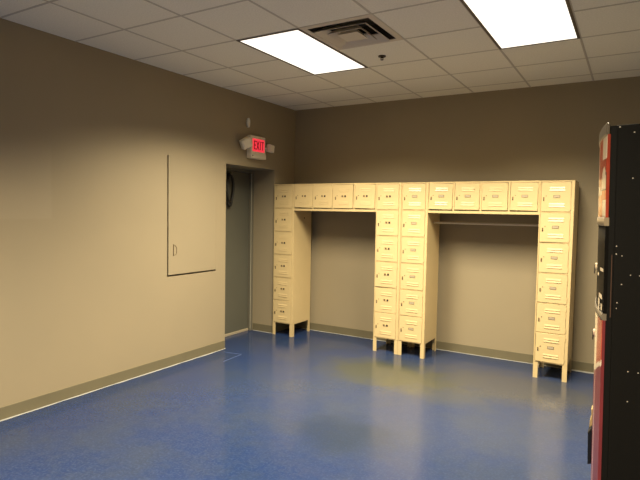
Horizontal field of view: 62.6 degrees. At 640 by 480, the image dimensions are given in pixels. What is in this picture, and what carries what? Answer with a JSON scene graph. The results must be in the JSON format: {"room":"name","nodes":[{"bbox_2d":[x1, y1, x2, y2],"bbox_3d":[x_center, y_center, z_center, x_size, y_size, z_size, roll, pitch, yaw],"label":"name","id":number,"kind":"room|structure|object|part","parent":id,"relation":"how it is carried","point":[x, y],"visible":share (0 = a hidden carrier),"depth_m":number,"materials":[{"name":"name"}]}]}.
{"room":"locker room","nodes":[
{"label":"locker room","id":0,"kind":"room"},
{"bbox_2d":[0,18,295,419],"bbox_3d":[-2.807,-0.129,3.757,0.495,3.023,8.927,3,4,31],"label":"wall","id":1,"kind":"structure","parent":0,"point":[88,134],"depth_m":4.71,"materials":[{"name":"beige paint"}]},
{"bbox_2d":[0,323,288,419],"bbox_3d":[-2.790,1.334,3.741,0.336,0.096,8.807,3,4,31],"label":"baseboard","id":2,"kind":"structure","parent":1,"relation":"attached to","point":[14,409],"depth_m":4.85,"materials":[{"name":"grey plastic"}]},
{"bbox_2d":[168,155,215,274],"bbox_3d":[-1.366,-0.264,5.680,0.016,1.226,0.711,3,4,31],"label":"access panel","id":3,"kind":"object","parent":1,"relation":"attached to","point":[191,181],"visible":1,"depth_m":5.64,"materials":[{"name":"beige paint"}]},
{"bbox_2d":[225,328,247,336],"bbox_3d":[-1.220,1.230,6.812,0.057,0.033,0.852,3,4,31],"label":"trim","id":4,"kind":"structure","parent":1,"relation":"attached to","point":[245,329],"depth_m":6.95,"materials":[{"name":"beige"}]},
{"bbox_2d":[225,171,248,333],"bbox_3d":[-1.207,0.166,6.757,0.045,2.095,0.847,3,4,31],"label":"door","id":5,"kind":"structure","parent":1,"relation":"in","point":[236,245],"depth_m":6.91,"materials":[{"name":"grey paint"}]},
{"bbox_2d":[226,171,234,206],"bbox_3d":[-1.150,-0.643,6.662,0.078,0.448,0.173,3,4,31],"label":"cable loop","id":6,"kind":"object","parent":5,"relation":"hanging from","point":[229,201],"visible":0.93,"depth_m":6.64,"materials":[{"name":"black rubber"}]},
{"bbox_2d":[226,167,253,330],"bbox_3d":[-1.217,0.162,6.774,0.159,2.170,0.957,3,4,31],"label":"trim","id":7,"kind":"structure","parent":1,"relation":"attached to","point":[251,172],"depth_m":7.11,"materials":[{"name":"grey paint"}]},
{"bbox_2d":[246,118,249,127],"bbox_3d":[-0.868,-1.423,6.384,0.031,0.116,0.052,3,4,31],"label":"wall sensor","id":8,"kind":"object","parent":1,"relation":"attached to","point":[248,119],"visible":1,"depth_m":6.37,"materials":[{"name":"beige plastic"}]},
{"bbox_2d":[239,135,274,159],"bbox_3d":[-0.772,-1.138,6.466,0.136,0.275,0.630,3,4,31],"label":"exit sign","id":9,"kind":"object","parent":1,"relation":"attached to","point":[255,145],"visible":1,"depth_m":6.45,"materials":[{"name":"beige plastic"}]},
{"bbox_2d":[0,328,593,421],"bbox_3d":[0.060,1.437,3.668,5.300,0.005,6.001,3,4,31],"label":"trim","id":10,"kind":"structure","parent":1,"relation":"attached to","point":[301,328],"depth_m":5.51,"materials":[{"name":"grey rubber"}]},
{"bbox_2d":[0,327,593,479],"bbox_3d":[-0.767,1.537,2.539,5.795,0.100,9.047,3,4,31],"label":"floor","id":11,"kind":"structure","parent":0,"point":[307,405],"depth_m":4.11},
{"bbox_2d":[273,182,409,354],"bbox_3d":[0.255,0.289,6.656,1.777,1.981,0.447,3,4,31],"label":"locker","id":12,"kind":"object","parent":11,"relation":"on","point":[294,204],"visible":0.98,"depth_m":6.54,"materials":[{"name":"beige metal"}]},
{"bbox_3d":[-0.598,1.167,6.992,0.044,0.161,0.044,3,4,31],"label":"leg","id":13,"kind":"part","parent":12,"relation":"part of","materials":[{"name":"beige metal"}]},
{"bbox_3d":[-0.496,0.938,6.895,0.271,0.288,0.019,3,4,31],"label":"door","id":14,"kind":"part","parent":12,"relation":"part of","materials":[{"name":"beige metal"}]},
{"bbox_3d":[-0.485,0.341,6.863,0.271,0.288,0.019,3,4,31],"label":"door","id":15,"kind":"part","parent":12,"relation":"part of","materials":[{"name":"beige metal"}]},
{"bbox_3d":[-0.491,0.642,6.878,0.271,0.288,0.019,3,4,30],"label":"door","id":16,"kind":"part","parent":12,"relation":"part of","materials":[{"name":"beige metal"}]},
{"bbox_3d":[-0.480,0.040,6.846,0.271,0.288,0.019,3,4,31],"label":"door","id":17,"kind":"part","parent":12,"relation":"part of","materials":[{"name":"beige metal"}]},
{"bbox_3d":[-0.474,-0.260,6.830,0.271,0.288,0.019,3,4,31],"label":"door","id":18,"kind":"part","parent":12,"relation":"part of","materials":[{"name":"beige metal"}]},
{"bbox_3d":[-0.469,-0.561,6.814,0.271,0.288,0.019,3,4,31],"label":"door","id":19,"kind":"part","parent":12,"relation":"part of","materials":[{"name":"beige metal"}]},
{"bbox_3d":[-0.368,1.179,6.854,0.044,0.161,0.044,3,4,31],"label":"leg","id":20,"kind":"part","parent":12,"relation":"part of","materials":[{"name":"beige metal"}]},
{"bbox_3d":[-0.206,-0.552,6.655,0.264,0.282,0.019,4,4,30],"label":"door","id":21,"kind":"part","parent":12,"relation":"part of","materials":[{"name":"beige metal"}]},
{"bbox_3d":[-0.171,1.165,7.184,0.044,0.161,0.044,3,4,31],"label":"leg","id":22,"kind":"part","parent":12,"relation":"part of","materials":[{"name":"beige metal"}]},
{"bbox_3d":[0.040,-0.539,6.508,0.264,0.282,0.019,4,4,30],"label":"door","id":23,"kind":"part","parent":12,"relation":"part of","materials":[{"name":"beige metal"}]},
{"bbox_3d":[0.285,-0.525,6.363,0.264,0.282,0.019,3,4,30],"label":"door","id":24,"kind":"part","parent":12,"relation":"part of","materials":[{"name":"beige metal"}]},
{"bbox_3d":[0.533,-0.515,6.213,0.264,0.282,0.019,4,4,30],"label":"door","id":25,"kind":"part","parent":12,"relation":"part of","materials":[{"name":"beige metal"}]},
{"bbox_3d":[0.658,1.230,6.243,0.044,0.161,0.044,3,4,31],"label":"leg","id":26,"kind":"part","parent":12,"relation":"part of","materials":[{"name":"beige metal"}]},
{"bbox_3d":[0.760,1.000,6.146,0.271,0.288,0.019,3,4,31],"label":"door","id":27,"kind":"part","parent":12,"relation":"part of","materials":[{"name":"beige metal"}]},
{"bbox_3d":[0.770,0.404,6.111,0.271,0.288,0.019,3,4,30],"label":"door","id":28,"kind":"part","parent":12,"relation":"part of","materials":[{"name":"beige metal"}]},
{"bbox_3d":[0.765,0.705,6.130,0.271,0.288,0.019,3,4,31],"label":"door","id":29,"kind":"part","parent":12,"relation":"part of","materials":[{"name":"beige metal"}]},
{"bbox_3d":[0.776,0.103,6.097,0.271,0.288,0.019,3,4,31],"label":"door","id":30,"kind":"part","parent":12,"relation":"part of","materials":[{"name":"beige metal"}]},
{"bbox_3d":[0.781,-0.197,6.080,0.271,0.288,0.019,3,4,30],"label":"door","id":31,"kind":"part","parent":12,"relation":"part of","materials":[{"name":"beige metal"}]},
{"bbox_3d":[0.786,-0.498,6.064,0.271,0.288,0.019,3,4,31],"label":"door","id":32,"kind":"part","parent":12,"relation":"part of","materials":[{"name":"beige metal"}]},
{"bbox_3d":[0.888,1.242,6.105,0.044,0.161,0.044,3,4,31],"label":"leg","id":33,"kind":"part","parent":12,"relation":"part of","materials":[{"name":"beige metal"}]},
{"bbox_2d":[398,180,578,381],"bbox_3d":[1.781,0.366,5.745,1.777,1.981,0.447,3,4,31],"label":"locker","id":34,"kind":"object","parent":11,"relation":"on","point":[555,202],"visible":1,"depth_m":5.44,"materials":[{"name":"beige metal"}]},
{"bbox_3d":[0.928,1.244,6.081,0.044,0.161,0.044,3,4,31],"label":"leg","id":35,"kind":"part","parent":34,"relation":"part of","materials":[{"name":"beige metal"}]},
{"bbox_3d":[1.031,1.014,5.984,0.271,0.288,0.019,3,4,31],"label":"door","id":36,"kind":"part","parent":34,"relation":"part of","materials":[{"name":"beige metal"}]},
{"bbox_3d":[1.035,0.718,5.966,0.271,0.288,0.019,3,4,30],"label":"door","id":37,"kind":"part","parent":34,"relation":"part of","materials":[{"name":"beige metal"}]},
{"bbox_3d":[1.041,0.417,5.952,0.271,0.288,0.019,3,4,31],"label":"door","id":38,"kind":"part","parent":34,"relation":"part of","materials":[{"name":"beige metal"}]},
{"bbox_3d":[1.047,0.117,5.936,0.271,0.288,0.019,3,4,31],"label":"door","id":39,"kind":"part","parent":34,"relation":"part of","materials":[{"name":"beige metal"}]},
{"bbox_3d":[1.052,-0.184,5.919,0.271,0.288,0.019,3,4,31],"label":"door","id":40,"kind":"part","parent":34,"relation":"part of","materials":[{"name":"beige metal"}]},
{"bbox_3d":[1.057,-0.485,5.903,0.271,0.288,0.019,3,4,31],"label":"door","id":41,"kind":"part","parent":34,"relation":"part of","materials":[{"name":"beige metal"}]},
{"bbox_3d":[1.159,1.255,5.944,0.044,0.161,0.044,3,4,31],"label":"leg","id":42,"kind":"part","parent":34,"relation":"part of","materials":[{"name":"beige metal"}]},
{"bbox_3d":[1.356,1.241,6.273,0.044,0.161,0.044,3,4,31],"label":"leg","id":43,"kind":"part","parent":34,"relation":"part of","materials":[{"name":"beige metal"}]},
{"bbox_3d":[1.321,-0.475,5.745,0.264,0.282,0.019,4,4,30],"label":"door","id":44,"kind":"part","parent":34,"relation":"part of","materials":[{"name":"beige metal"}]},
{"bbox_3d":[1.567,-0.463,5.598,0.264,0.282,0.019,4,4,30],"label":"door","id":45,"kind":"part","parent":34,"relation":"part of","materials":[{"name":"beige metal"}]},
{"bbox_3d":[1.790,-0.176,5.711,1.141,0.025,0.025,3,4,31],"label":"coat rod","id":46,"kind":"part","parent":34,"relation":"part of","materials":[{"name":"grey metal"}]},
{"bbox_3d":[1.812,-0.449,5.452,0.264,0.282,0.019,3,4,30],"label":"door","id":47,"kind":"part","parent":34,"relation":"part of","materials":[{"name":"beige metal"}]},
{"bbox_3d":[2.060,-0.438,5.304,0.264,0.282,0.019,4,4,30],"label":"door","id":48,"kind":"part","parent":34,"relation":"part of","materials":[{"name":"beige metal"}]},
{"bbox_3d":[2.184,1.307,5.332,0.044,0.161,0.044,3,4,31],"label":"leg","id":49,"kind":"part","parent":34,"relation":"part of","materials":[{"name":"beige metal"}]},
{"bbox_3d":[2.287,1.076,5.233,0.271,0.288,0.019,3,4,30],"label":"door","id":50,"kind":"part","parent":34,"relation":"part of","materials":[{"name":"beige metal"}]},
{"bbox_3d":[2.292,0.781,5.219,0.271,0.288,0.019,3,4,31],"label":"door","id":51,"kind":"part","parent":34,"relation":"part of","materials":[{"name":"beige metal"}]},
{"bbox_3d":[2.297,0.480,5.202,0.271,0.288,0.019,3,4,31],"label":"door","id":52,"kind":"part","parent":34,"relation":"part of","materials":[{"name":"beige metal"}]},
{"bbox_3d":[2.302,0.180,5.186,0.271,0.288,0.019,3,4,30],"label":"door","id":53,"kind":"part","parent":34,"relation":"part of","materials":[{"name":"beige metal"}]},
{"bbox_3d":[2.307,-0.121,5.168,0.271,0.288,0.019,3,4,29],"label":"door","id":54,"kind":"part","parent":34,"relation":"part of","materials":[{"name":"beige metal"}]},
{"bbox_3d":[2.313,-0.422,5.154,0.271,0.288,0.019,3,4,31],"label":"door","id":55,"kind":"part","parent":34,"relation":"part of","materials":[{"name":"beige metal"}]},
{"bbox_3d":[2.415,1.318,5.194,0.044,0.161,0.044,3,4,31],"label":"leg","id":56,"kind":"part","parent":34,"relation":"part of","materials":[{"name":"beige metal"}]},
{"bbox_3d":[2.612,1.304,5.524,0.044,0.161,0.044,3,4,31],"label":"leg","id":57,"kind":"part","parent":34,"relation":"part of","materials":[{"name":"beige metal"}]},
{"bbox_2d":[587,123,639,479],"bbox_3d":[1.666,0.548,2.247,0.945,2.009,0.952,2,3,31],"label":"vending machine","id":58,"kind":"object","parent":11,"relation":"on","point":[613,452],"visible":1,"depth_m":2.00,"materials":[{"name":"black metal"}]},
{"bbox_3d":[1.274,0.824,2.465,0.016,0.092,0.060,2,3,31],"label":"return lever","id":59,"kind":"part","parent":58,"relation":"part of","materials":[{"name":"gold metal"}]},
{"bbox_3d":[1.320,0.097,2.435,0.056,0.338,0.950,2,3,31],"label":"selection panel","id":60,"kind":"part","parent":58,"relation":"part of","materials":[{"name":"black"}]},
{"bbox_2d":[0,0,639,109],"bbox_3d":[-0.461,-1.668,2.215,5.215,0.300,9.047,3,4,31],"label":"ceiling","id":61,"kind":"structure","parent":0,"point":[244,19],"depth_m":4.36,"materials":[{"name":"tile"}]},
{"bbox_2d":[236,28,367,74],"bbox_3d":[-0.112,-1.692,4.669,0.610,0.106,1.219,3,4,31],"label":"ceiling light","id":62,"kind":"object","parent":61,"relation":"attached to","point":[297,48],"visible":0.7,"depth_m":4.58,"materials":[{"name":"glowing white plastic diffuser"}]},
{"bbox_2d":[0,0,639,106],"bbox_3d":[-0.464,-1.518,2.224,4.975,0.004,8.807,3,4,31],"label":"grid","id":63,"kind":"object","parent":61,"relation":"attached to","point":[355,1],"depth_m":4.38,"materials":[{"name":"silver metal"}]},
{"bbox_2d":[298,14,403,49],"bbox_3d":[0.255,-1.663,4.095,0.610,0.168,0.610,3,4,31],"label":"ceiling vent","id":64,"kind":"object","parent":61,"relation":"in","point":[365,30],"visible":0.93,"depth_m":4.13,"materials":[{"name":"beige metal"}]},
{"bbox_3d":[0.254,-1.600,4.099,0.180,0.036,0.180,3,4,31],"label":"plate","id":65,"kind":"part","parent":64,"relation":"part of","materials":[{"name":"beige metal"}]},
{"bbox_2d":[460,0,579,49],"bbox_3d":[1.458,-1.614,3.733,0.610,0.106,1.219,3,4,31],"label":"ceiling light","id":66,"kind":"object","parent":61,"relation":"attached to","point":[508,23],"visible":0.85,"depth_m":3.75,"materials":[{"name":"white plastic"}]},
{"bbox_2d":[294,76,639,366],"bbox_3d":[1.852,-0.174,6.102,5.095,3.023,0.120,3,4,31],"label":"wall","id":67,"kind":"structure","parent":0,"point":[487,274],"depth_m":6.08,"materials":[{"name":"beige paint"}]},
{"bbox_2d":[294,321,593,372],"bbox_3d":[1.745,1.283,6.156,4.969,0.096,0.006,3,4,31],"label":"baseboard","id":68,"kind":"structure","parent":67,"relation":"attached to","point":[528,358],"depth_m":6.19,"materials":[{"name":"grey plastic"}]}
]}

